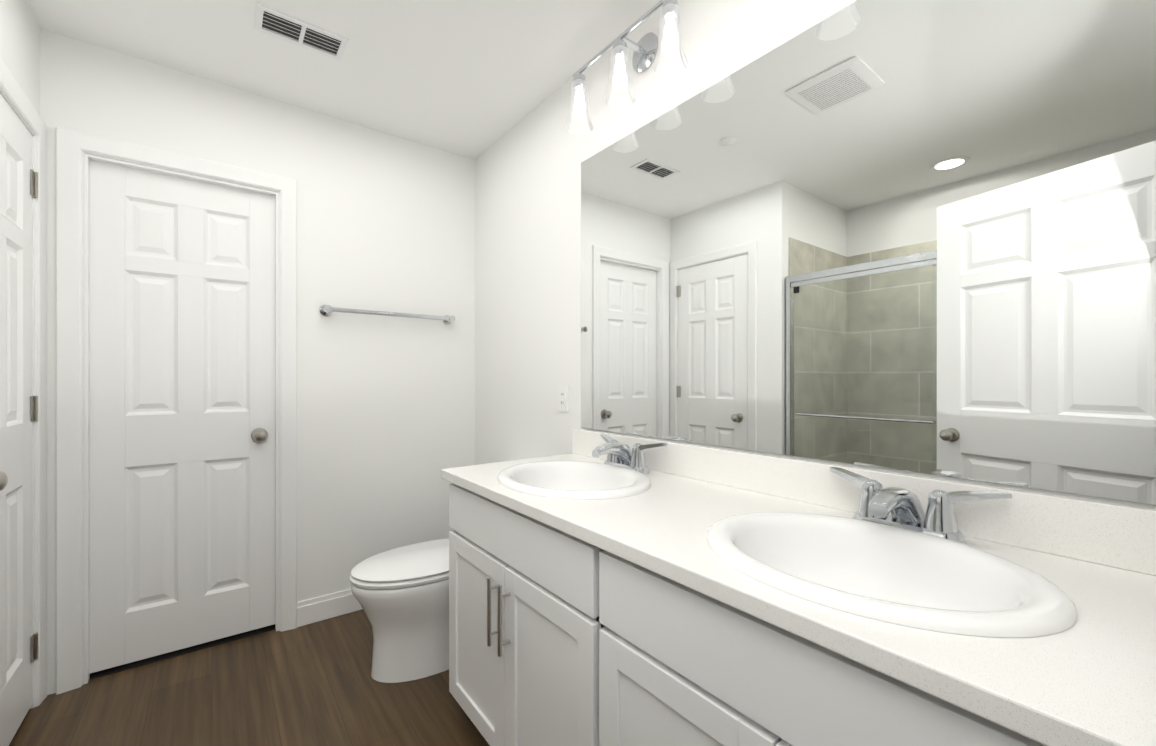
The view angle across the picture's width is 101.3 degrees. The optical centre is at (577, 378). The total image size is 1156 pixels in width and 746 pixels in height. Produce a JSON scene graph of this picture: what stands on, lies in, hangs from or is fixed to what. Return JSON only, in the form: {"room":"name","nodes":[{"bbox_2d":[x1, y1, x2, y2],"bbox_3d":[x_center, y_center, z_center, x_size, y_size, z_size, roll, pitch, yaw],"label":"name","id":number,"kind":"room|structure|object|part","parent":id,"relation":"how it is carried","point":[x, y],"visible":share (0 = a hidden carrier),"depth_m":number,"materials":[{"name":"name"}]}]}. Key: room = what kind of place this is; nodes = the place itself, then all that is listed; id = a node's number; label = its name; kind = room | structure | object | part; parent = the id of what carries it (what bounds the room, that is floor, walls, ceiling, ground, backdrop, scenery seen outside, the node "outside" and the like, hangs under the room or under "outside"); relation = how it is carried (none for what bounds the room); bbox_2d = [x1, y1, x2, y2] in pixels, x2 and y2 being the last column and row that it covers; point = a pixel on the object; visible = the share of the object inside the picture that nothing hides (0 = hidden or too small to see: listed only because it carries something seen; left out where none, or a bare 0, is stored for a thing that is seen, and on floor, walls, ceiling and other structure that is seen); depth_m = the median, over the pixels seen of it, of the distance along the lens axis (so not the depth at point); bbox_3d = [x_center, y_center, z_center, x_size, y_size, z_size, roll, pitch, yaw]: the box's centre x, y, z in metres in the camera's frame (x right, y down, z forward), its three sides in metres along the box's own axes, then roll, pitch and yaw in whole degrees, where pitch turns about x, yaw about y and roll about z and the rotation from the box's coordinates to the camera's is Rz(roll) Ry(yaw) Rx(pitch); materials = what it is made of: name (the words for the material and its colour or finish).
{"room":"bathroom","nodes":[
{"label":"bathroom","id":0,"kind":"room"},
{"bbox_2d":[0,0,35,109],"bbox_3d":[-1.798,-1.089,1.409,0.115,0.404,0.673,0,0,-37],"label":"wall","id":1,"kind":"structure","parent":0,"point":[17,38],"depth_m":1.57,"materials":[{"name":"white paint"}]},
{"bbox_2d":[0,94,32,745],"bbox_3d":[-1.768,0.148,1.432,0.035,2.022,0.625,0,0,-37],"label":"closet door","id":2,"kind":"structure","parent":1,"relation":"in","point":[16,423],"depth_m":1.55,"materials":[{"name":"white paint"}]},
{"bbox_2d":[0,471,7,490],"bbox_3d":[-1.580,0.279,1.270,0.066,0.066,0.066,0,0,-37],"label":"door knob","id":3,"kind":"object","parent":2,"relation":"attached to","point":[3,480],"depth_m":1.28,"materials":[{"name":"grey metal"}]},
{"bbox_2d":[0,58,46,708],"bbox_3d":[-1.798,0.146,1.409,0.115,2.065,0.671,0,0,-37],"label":"door frame","id":4,"kind":"structure","parent":1,"relation":"attached to","point":[33,135],"depth_m":1.69,"materials":[{"name":"white paint"}]},
{"bbox_2d":[31,169,37,662],"bbox_3d":[-1.933,0.134,1.687,0.012,1.740,0.036,0,0,-37],"label":"closet door hinges","id":5,"kind":"object","parent":4,"relation":"attached to","point":[34,413],"visible":1,"depth_m":1.69,"materials":[{"name":"grey metal"}]},
{"bbox_2d":[36,21,39,115],"bbox_3d":[-2.017,-0.056,1.697,0.115,2.470,0.051,0,0,-37],"label":"wall","id":6,"kind":"structure","parent":0,"point":[37,68],"depth_m":1.73,"materials":[{"name":"white paint"}]},
{"bbox_2d":[9,609,489,745],"bbox_3d":[-0.866,1.208,0.941,3.069,0.063,3.250,0,0,-37],"label":"floor","id":7,"kind":"structure","parent":0,"point":[314,684],"depth_m":1.73,"materials":[{"name":"brown wood"}]},
{"bbox_2d":[350,538,448,682],"bbox_3d":[-0.558,0.824,2.065,0.798,0.710,0.448,0,0,-37],"label":"toilet","id":8,"kind":"object","parent":7,"relation":"on","point":[401,595],"visible":0.44,"depth_m":1.84,"materials":[{"name":"white ceramic"}]},
{"bbox_3d":[-0.638,0.769,2.004,0.597,0.044,0.380,0,0,-37],"label":"seat","id":9,"kind":"part","parent":8,"relation":"part of","materials":[{"name":"white plastic"}]},
{"bbox_2d":[441,476,1076,745],"bbox_3d":[0.251,0.764,1.172,0.607,0.830,1.620,0,0,-37],"label":"bathroom vanity","id":10,"kind":"object","parent":7,"relation":"on","point":[608,589],"depth_m":0.92,"materials":[{"name":"white paint"}]},
{"bbox_2d":[441,452,1155,745],"bbox_3d":[0.256,0.333,1.179,0.592,0.032,1.648,0,0,-37],"label":"countertop","id":11,"kind":"structure","parent":10,"relation":"on","point":[1064,647],"depth_m":0.76,"materials":[{"name":"white stone"}]},
{"bbox_2d":[497,461,650,498],"bbox_3d":[-0.019,0.391,1.489,0.440,0.181,0.536,0,0,-37],"label":"sink","id":12,"kind":"object","parent":11,"relation":"in","point":[540,479],"depth_m":1.60,"materials":[{"name":"white ceramic"}]},
{"bbox_2d":[592,434,667,474],"bbox_3d":[0.126,0.274,1.600,0.175,0.130,0.321,0,0,-37],"label":"faucet","id":13,"kind":"object","parent":11,"relation":"on","point":[621,460],"depth_m":1.58,"materials":[{"name":"silver metal"}]},
{"bbox_2d":[706,512,1076,637],"bbox_3d":[0.485,0.391,0.830,0.440,0.181,0.536,0,0,-37],"label":"sink","id":14,"kind":"object","parent":11,"relation":"in","point":[894,577],"depth_m":0.84,"materials":[{"name":"white ceramic"}]},
{"bbox_2d":[829,467,1011,543],"bbox_3d":[0.630,0.274,0.941,0.175,0.130,0.321,0,0,-37],"label":"faucet","id":15,"kind":"object","parent":11,"relation":"on","point":[907,523],"depth_m":0.93,"materials":[{"name":"silver metal"}]},
{"bbox_2d":[40,29,474,694],"bbox_3d":[-1.380,-0.056,2.289,1.847,2.470,0.115,0,0,-37],"label":"wall","id":16,"kind":"structure","parent":0,"point":[385,406],"depth_m":2.38,"materials":[{"name":"white paint"}]},
{"bbox_2d":[56,127,296,694],"bbox_3d":[-1.675,0.121,2.052,0.777,2.115,0.133,0,0,-37],"label":"door frame","id":17,"kind":"structure","parent":16,"relation":"attached to","point":[71,145],"depth_m":1.83,"materials":[{"name":"white paint"}]},
{"bbox_2d":[89,159,274,672],"bbox_3d":[-1.680,0.148,2.059,0.631,2.022,0.035,0,0,-37],"label":"back door","id":18,"kind":"structure","parent":16,"relation":"in","point":[182,408],"depth_m":2.02,"materials":[{"name":"white paint"}]},
{"bbox_2d":[251,428,267,441],"bbox_3d":[-1.454,0.264,2.167,0.066,0.066,0.066,0,0,-37],"label":"door knob","id":19,"kind":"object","parent":18,"relation":"attached to","point":[259,434],"depth_m":2.15,"materials":[{"name":"grey metal"}]},
{"bbox_2d":[297,589,362,626],"bbox_3d":[-0.970,1.121,2.522,0.913,0.115,0.013,0,0,-37],"label":"baseboard","id":20,"kind":"structure","parent":16,"relation":"attached to","point":[320,608],"depth_m":2.32,"materials":[{"name":"white paint"}]},
{"bbox_2d":[319,305,454,324],"bbox_3d":[-0.968,-0.331,2.482,0.674,0.054,0.078,0,0,-37],"label":"towel rail","id":21,"kind":"object","parent":16,"relation":"attached to","point":[325,310],"visible":1,"depth_m":2.42,"materials":[{"name":"silver metal"}]},
{"bbox_2d":[26,0,659,159],"bbox_3d":[-0.866,-1.321,0.941,3.069,0.060,3.250,0,0,-37],"label":"ceiling","id":22,"kind":"structure","parent":0,"point":[473,79],"depth_m":1.87,"materials":[{"name":"white paint"}]},
{"bbox_2d":[254,3,348,60],"bbox_3d":[-1.033,-1.285,1.777,0.290,0.010,0.148,0,0,-37],"label":"ceiling vent","id":23,"kind":"object","parent":22,"relation":"in","point":[284,27],"visible":1,"depth_m":1.77,"materials":[{"name":"white plastic"}]},
{"bbox_2d":[475,0,1155,508],"bbox_3d":[0.239,-0.056,1.787,0.115,2.470,3.250,0,0,-37],"label":"wall","id":24,"kind":"structure","parent":0,"point":[527,266],"depth_m":2.14,"materials":[{"name":"white paint"}]},
{"bbox_2d":[558,385,568,411],"bbox_3d":[-0.066,0.089,2.083,0.009,0.116,0.072,0,0,-37],"label":"electrical outlet plate","id":25,"kind":"object","parent":24,"relation":"attached to","point":[563,398],"visible":1,"depth_m":2.07,"materials":[{"name":"white plastic"}]},
{"bbox_2d":[565,0,688,134],"bbox_3d":[0.171,-1.082,1.634,0.178,0.272,0.558,0,0,-37],"label":"sconce","id":26,"kind":"object","parent":24,"relation":"attached to","point":[647,50],"visible":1,"depth_m":1.62,"materials":[{"name":"silver metal"}]},
{"bbox_2d":[572,428,1155,575],"bbox_3d":[0.483,0.265,1.352,0.021,0.104,1.648,0,0,-37],"label":"backsplash","id":27,"kind":"structure","parent":24,"relation":"attached to","point":[1122,536],"depth_m":0.94,"materials":[{"name":"white stone"}]},
{"bbox_2d":[581,0,1155,504],"bbox_3d":[0.495,-0.346,1.349,0.006,1.102,1.582,0,0,-37],"label":"mirror","id":28,"kind":"object","parent":24,"relation":"attached to","point":[917,236],"visible":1,"depth_m":1.05,"materials":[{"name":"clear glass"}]}
]}

